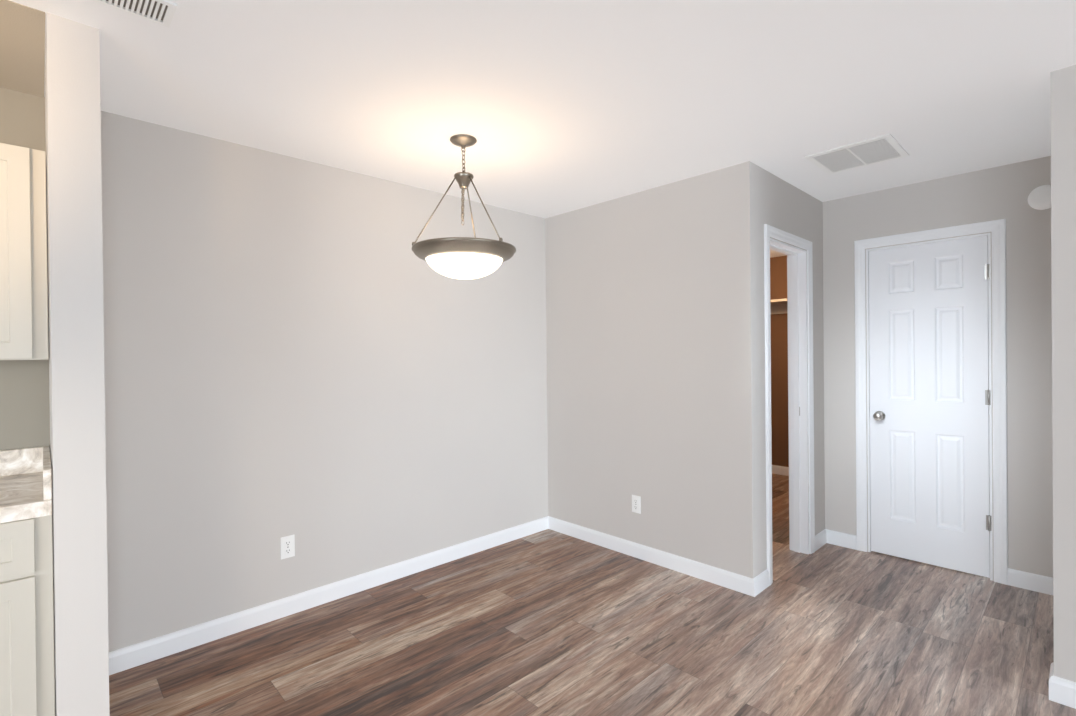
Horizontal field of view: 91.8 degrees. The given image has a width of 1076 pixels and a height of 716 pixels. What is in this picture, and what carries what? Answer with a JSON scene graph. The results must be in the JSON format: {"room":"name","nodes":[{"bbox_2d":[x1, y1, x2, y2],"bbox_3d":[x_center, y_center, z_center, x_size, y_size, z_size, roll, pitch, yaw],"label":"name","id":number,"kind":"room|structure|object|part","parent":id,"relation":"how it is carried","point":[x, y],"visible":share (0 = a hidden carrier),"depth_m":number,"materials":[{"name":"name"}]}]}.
{"room":"empty dining room","nodes":[
{"label":"empty dining room","id":0,"kind":"room"},
{"bbox_2d":[0,0,44,96],"bbox_3d":[-2.542,-1.054,1.133,2.136,0.003,0.716,-1,0,-44],"label":"ceiling","id":1,"kind":"structure","parent":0,"point":[22,27],"depth_m":1.79,"materials":[{"name":"beige paint"}]},
{"bbox_2d":[0,87,49,449],"bbox_3d":[-4.980,0.199,-0.621,8.158,2.440,0.120,-1,0,-44],"label":"wall","id":2,"kind":"structure","parent":0,"point":[24,384],"depth_m":2.09,"materials":[{"name":"grey paint"}]},
{"bbox_2d":[45,12,109,715],"bbox_3d":[-1.708,0.152,1.920,0.126,2.440,0.718,-1,0,-44],"label":"wall","id":3,"kind":"structure","parent":0,"point":[72,61],"depth_m":1.66,"materials":[{"name":"paint"}]},
{"bbox_2d":[101,111,547,651],"bbox_3d":[-1.000,0.138,3.174,2.842,2.440,0.120,-1,0,-44],"label":"wall","id":4,"kind":"structure","parent":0,"point":[281,359],"depth_m":2.78,"materials":[{"name":"paint"}]},
{"bbox_2d":[280,535,294,559],"bbox_3d":[-1.328,1.004,2.768,0.070,0.115,0.008,-1,0,-44],"label":"wall outlet","id":5,"kind":"object","parent":4,"relation":"attached to","point":[288,542],"visible":1,"depth_m":2.77,"materials":[{"name":"white plastic"}]},
{"bbox_2d":[9,0,1075,257],"bbox_3d":[0.715,-1.124,-2.093,14.400,0.100,16.120,-1,0,-44],"label":"ceiling","id":6,"kind":"structure","parent":0,"point":[568,105],"depth_m":2.06,"materials":[{"name":"white paint"}]},
{"bbox_2d":[92,0,176,27],"bbox_3d":[-1.258,-1.067,1.518,0.325,0.008,0.140,-1,0,-44],"label":"ceiling vent","id":7,"kind":"object","parent":6,"relation":"in","point":[161,12],"visible":1,"depth_m":1.59,"materials":[{"name":"white metal"}]},
{"bbox_2d":[412,134,515,279],"bbox_3d":[-0.368,-0.740,2.594,0.513,0.692,0.513,-1,0,-44],"label":"pendant light","id":8,"kind":"object","parent":6,"relation":"hanging from","point":[465,258],"visible":1,"depth_m":2.47,"materials":[{"name":"silver metal"}]},
{"bbox_3d":[-0.364,-0.441,2.595,0.381,0.095,0.381,-1,0,-44],"label":"lamp shade","id":9,"kind":"part","parent":8,"relation":"part of","materials":[{"name":"white glass"}]},
{"bbox_2d":[804,133,908,174],"bbox_3d":[1.746,-1.105,2.855,0.410,0.008,0.400,-1,0,-44],"label":"ceiling vent","id":10,"kind":"object","parent":6,"relation":"in","point":[883,148],"visible":1,"depth_m":2.84,"materials":[{"name":"white metal"}]},
{"bbox_2d":[109,474,1075,715],"bbox_3d":[0.742,1.416,-2.080,14.400,0.100,16.120,-1,0,-44],"label":"floor","id":11,"kind":"structure","parent":0,"point":[548,622],"depth_m":2.42,"materials":[{"name":"brown wood"}]},
{"bbox_2d":[0,143,54,715],"bbox_3d":[-2.462,0.318,1.252,1.885,2.130,0.637,-1,0,-44],"label":"kitchen cabinets","id":12,"kind":"object","parent":11,"relation":"on","point":[27,677],"visible":1,"depth_m":1.79,"materials":[{"name":"beige wood"}]},
{"bbox_2d":[545,167,731,571],"bbox_3d":[0.594,0.119,3.648,0.120,2.440,1.635,-1,0,-44],"label":"wall","id":13,"kind":"structure","parent":0,"point":[638,343],"depth_m":3.43,"materials":[{"name":"paint"}]},
{"bbox_2d":[632,495,640,513],"bbox_3d":[0.659,0.982,3.501,0.008,0.115,0.070,-1,0,-44],"label":"wall outlet","id":14,"kind":"object","parent":13,"relation":"attached to","point":[636,500],"visible":1,"depth_m":3.50,"materials":[{"name":"white plastic"}]},
{"bbox_2d":[729,161,824,577],"bbox_3d":[1.583,0.110,3.378,1.180,2.440,0.120,-1,0,-44],"label":"wall","id":15,"kind":"structure","parent":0,"point":[758,197],"depth_m":3.00,"materials":[{"name":"paint"}]},
{"bbox_2d":[770,255,788,466],"bbox_3d":[1.782,0.101,4.780,3.398,2.440,1.635,-1,0,-44],"label":"wall","id":16,"kind":"structure","parent":0,"point":[778,265],"depth_m":5.84,"materials":[{"name":"paint"}]},
{"bbox_2d":[770,298,786,313],"bbox_3d":[2.683,-0.555,5.560,0.398,0.125,1.511,-1,0,-44],"label":"closet shelf","id":17,"kind":"object","parent":16,"relation":"attached to","point":[777,306],"visible":0.04,"depth_m":5.78,"materials":[{"name":"beige"}]},
{"bbox_2d":[822,156,1052,580],"bbox_3d":[6.016,0.081,-0.329,0.120,2.440,11.365,-1,0,-44],"label":"wall","id":18,"kind":"structure","parent":0,"point":[1000,192],"depth_m":3.04,"materials":[{"name":"paint"}]},
{"bbox_2d":[869,236,989,577],"bbox_3d":[2.450,0.292,3.304,0.106,2.033,0.612,-1,0,-44],"label":"hall door","id":19,"kind":"structure","parent":18,"relation":"in","point":[929,323],"depth_m":3.29,"materials":[{"name":"white wood"}]},
{"bbox_3d":[2.267,0.387,3.472,0.072,0.064,0.064,-1,0,-44],"label":"knob","id":20,"kind":"part","parent":19,"relation":"part of","materials":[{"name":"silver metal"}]},
{"bbox_2d":[854,219,1007,584],"bbox_3d":[2.505,0.257,3.357,0.154,2.127,0.776,-1,0,-44],"label":"door frame","id":21,"kind":"structure","parent":18,"relation":"attached to","point":[998,378],"depth_m":3.09,"materials":[{"name":"white wood"}]},
{"bbox_2d":[984,264,991,530],"bbox_3d":[2.668,0.235,3.092,0.011,1.580,0.025,-1,0,-44],"label":"hall door hinges","id":22,"kind":"object","parent":21,"relation":"attached to","point":[986,267],"depth_m":3.09,"materials":[{"name":"silver metal"}]},
{"bbox_2d":[1028,185,1050,209],"bbox_3d":[2.814,-0.896,2.899,0.037,0.136,0.136,-1,0,-44],"label":"smoke detector","id":23,"kind":"object","parent":18,"relation":"attached to","point":[1039,198],"visible":0.8,"depth_m":2.90,"materials":[{"name":"white plastic"}]},
{"bbox_2d":[1050,65,1075,681],"bbox_3d":[5.546,0.093,-1.610,0.120,2.440,10.160,-1,0,-44],"label":"wall","id":24,"kind":"structure","parent":0,"point":[1062,81],"depth_m":2.00,"materials":[{"name":"paint"}]},
{"bbox_2d":[109,465,1075,708],"bbox_3d":[4.648,1.269,-0.510,5.976,0.095,13.000,-1,0,-44],"label":"baseboard","id":25,"kind":"structure","parent":24,"relation":"attached to","point":[1062,691],"depth_m":3.00,"materials":[{"name":"white wood"}]},
{"bbox_3d":[2.814,0.091,4.552,2.218,2.440,0.120,-1,0,-44],"label":"wall","id":26,"kind":"structure","parent":0,"visible":0},
{"bbox_2d":[764,224,814,585],"bbox_3d":[1.560,0.272,3.355,0.744,2.117,0.154,-1,0,-44],"label":"door frame","id":27,"kind":"structure","parent":26,"relation":"attached to","point":[799,261],"depth_m":3.53,"materials":[{"name":"white wood"}]}
]}

